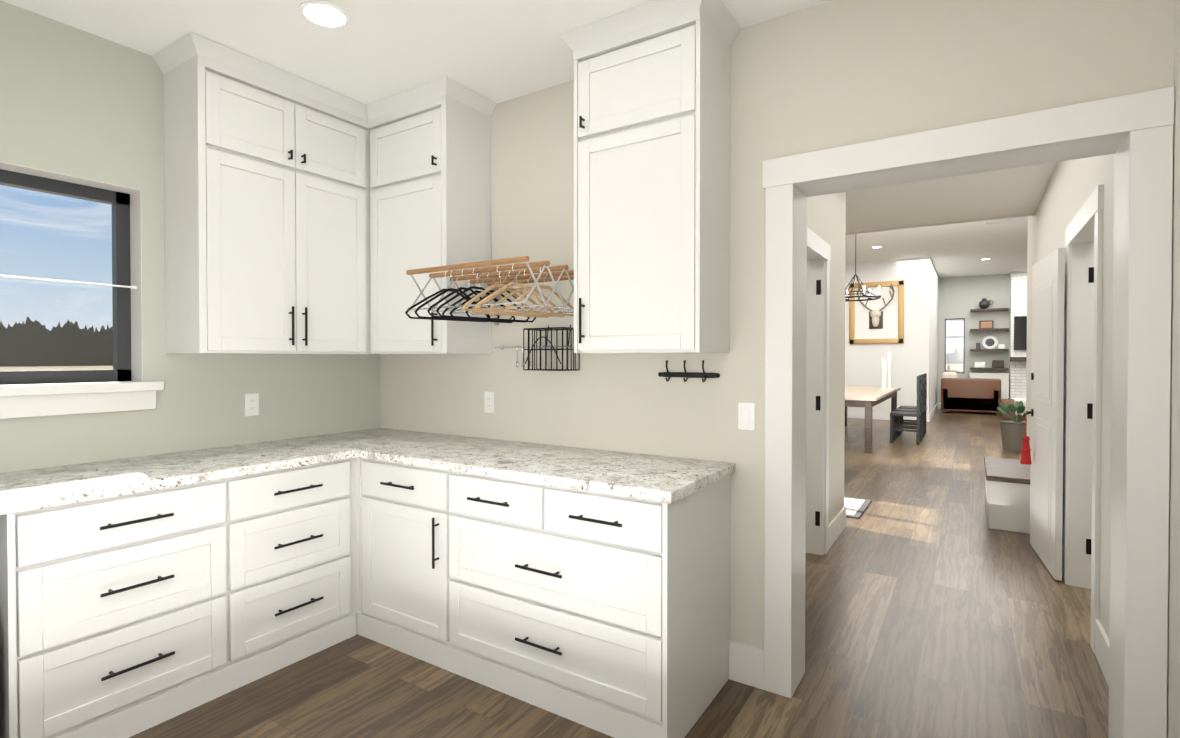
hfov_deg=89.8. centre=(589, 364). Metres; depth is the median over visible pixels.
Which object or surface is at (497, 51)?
ceiling
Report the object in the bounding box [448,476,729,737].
base cabinet
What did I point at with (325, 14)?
recessed light
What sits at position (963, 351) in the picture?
window
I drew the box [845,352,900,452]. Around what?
dining table
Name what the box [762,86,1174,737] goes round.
door frame
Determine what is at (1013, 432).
potted plant
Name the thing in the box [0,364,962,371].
ground
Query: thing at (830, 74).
wall
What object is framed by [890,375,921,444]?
dining chair
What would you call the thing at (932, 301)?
wall
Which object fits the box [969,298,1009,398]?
shelf unit
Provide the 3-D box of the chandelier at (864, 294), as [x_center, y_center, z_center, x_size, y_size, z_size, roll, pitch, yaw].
[4.482,-1.671,9.980,0.777,1.154,0.749,0,1,33]
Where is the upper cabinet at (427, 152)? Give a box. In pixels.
[364,84,491,353]
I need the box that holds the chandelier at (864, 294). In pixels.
[845,234,880,300]
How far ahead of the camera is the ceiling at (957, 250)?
11.47 m
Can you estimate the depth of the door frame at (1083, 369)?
3.49 m
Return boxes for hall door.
[1020,248,1064,580]
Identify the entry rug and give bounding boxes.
[844,497,871,518]
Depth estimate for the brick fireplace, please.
14.59 m
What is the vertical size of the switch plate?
0.116 m
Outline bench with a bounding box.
[984,457,1030,533]
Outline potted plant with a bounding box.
[997,401,1025,451]
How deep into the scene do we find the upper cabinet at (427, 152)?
3.11 m
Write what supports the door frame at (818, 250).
attached to the wall at (826, 217)
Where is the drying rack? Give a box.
[405,256,579,370]
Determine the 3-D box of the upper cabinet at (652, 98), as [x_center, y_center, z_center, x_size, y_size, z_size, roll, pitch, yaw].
[0.260,-0.693,2.520,0.575,1.290,0.327,0,1,33]
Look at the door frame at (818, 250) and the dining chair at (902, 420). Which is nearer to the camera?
the door frame at (818, 250)
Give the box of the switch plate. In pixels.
[738,402,754,430]
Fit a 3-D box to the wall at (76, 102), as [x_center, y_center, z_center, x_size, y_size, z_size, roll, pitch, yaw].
[-1.819,-0.041,3.173,0.200,2.740,6.900,0,1,33]
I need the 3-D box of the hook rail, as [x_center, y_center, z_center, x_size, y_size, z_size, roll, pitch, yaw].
[0.423,0.030,2.591,0.291,0.096,0.058,0,1,33]
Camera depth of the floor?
2.66 m
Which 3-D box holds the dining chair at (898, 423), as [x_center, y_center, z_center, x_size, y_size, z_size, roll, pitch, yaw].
[5.427,0.712,10.052,0.420,1.080,0.440,0,1,33]
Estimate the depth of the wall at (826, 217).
4.36 m
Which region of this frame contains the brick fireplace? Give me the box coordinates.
[1009,270,1026,398]
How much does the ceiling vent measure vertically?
0.013 m
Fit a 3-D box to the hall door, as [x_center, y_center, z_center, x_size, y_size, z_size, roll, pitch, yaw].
[3.010,0.301,3.964,0.174,2.022,0.800,0,1,33]
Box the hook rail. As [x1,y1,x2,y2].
[658,360,719,381]
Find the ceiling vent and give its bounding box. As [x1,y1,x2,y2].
[984,216,1027,224]
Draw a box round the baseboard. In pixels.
[729,402,1108,689]
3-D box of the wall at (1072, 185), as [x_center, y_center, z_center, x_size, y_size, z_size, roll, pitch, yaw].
[2.142,-0.411,2.282,0.120,3.500,9.700,0,1,33]
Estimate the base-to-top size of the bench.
0.425 m
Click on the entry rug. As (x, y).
(856, 507)
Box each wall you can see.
[0,0,380,472]
[380,0,1174,648]
[807,192,845,523]
[845,257,1009,413]
[846,213,1034,234]
[1026,0,1179,737]
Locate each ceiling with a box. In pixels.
[1,0,1056,232]
[845,220,1027,277]
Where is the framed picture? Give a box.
[849,280,903,343]
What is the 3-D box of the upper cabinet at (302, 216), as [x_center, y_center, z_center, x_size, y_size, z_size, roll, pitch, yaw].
[-1.565,-0.698,3.002,0.399,1.290,0.880,0,1,33]
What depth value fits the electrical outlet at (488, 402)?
3.25 m
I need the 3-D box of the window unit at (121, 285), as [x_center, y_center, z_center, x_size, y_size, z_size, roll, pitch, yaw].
[-2.554,-0.284,1.960,0.205,0.994,1.910,0,1,33]
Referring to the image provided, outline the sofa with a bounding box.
[941,372,1000,414]
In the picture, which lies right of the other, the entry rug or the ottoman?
the ottoman
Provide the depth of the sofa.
14.30 m
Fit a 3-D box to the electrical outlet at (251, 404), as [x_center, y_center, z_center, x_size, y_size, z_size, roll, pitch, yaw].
[-1.758,0.210,3.077,0.008,0.116,0.072,0,1,33]
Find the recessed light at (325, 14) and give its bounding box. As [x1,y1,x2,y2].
[298,1,350,28]
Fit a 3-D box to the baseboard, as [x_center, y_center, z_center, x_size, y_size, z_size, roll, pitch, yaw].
[3.548,1.199,7.640,17.760,0.160,20.200,0,1,33]
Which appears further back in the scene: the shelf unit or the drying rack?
the shelf unit
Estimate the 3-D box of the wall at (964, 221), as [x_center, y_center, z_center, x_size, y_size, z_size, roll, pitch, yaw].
[2.362,-0.450,5.780,18.000,3.500,2.020,0,1,33]
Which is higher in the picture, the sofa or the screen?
the screen
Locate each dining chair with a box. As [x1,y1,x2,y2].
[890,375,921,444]
[894,374,923,439]
[898,373,926,435]
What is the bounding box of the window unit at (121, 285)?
[0,162,163,418]
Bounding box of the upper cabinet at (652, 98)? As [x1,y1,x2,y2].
[571,0,731,352]
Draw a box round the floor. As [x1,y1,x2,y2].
[129,408,1108,737]
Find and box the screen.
[1014,316,1026,349]
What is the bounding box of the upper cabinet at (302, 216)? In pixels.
[160,44,363,353]
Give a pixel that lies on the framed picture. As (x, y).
(879, 321)
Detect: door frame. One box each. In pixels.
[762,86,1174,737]
[806,227,830,554]
[1063,184,1103,653]
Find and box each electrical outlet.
[245,393,258,415]
[484,392,493,412]
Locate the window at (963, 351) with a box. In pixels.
[945,318,964,372]

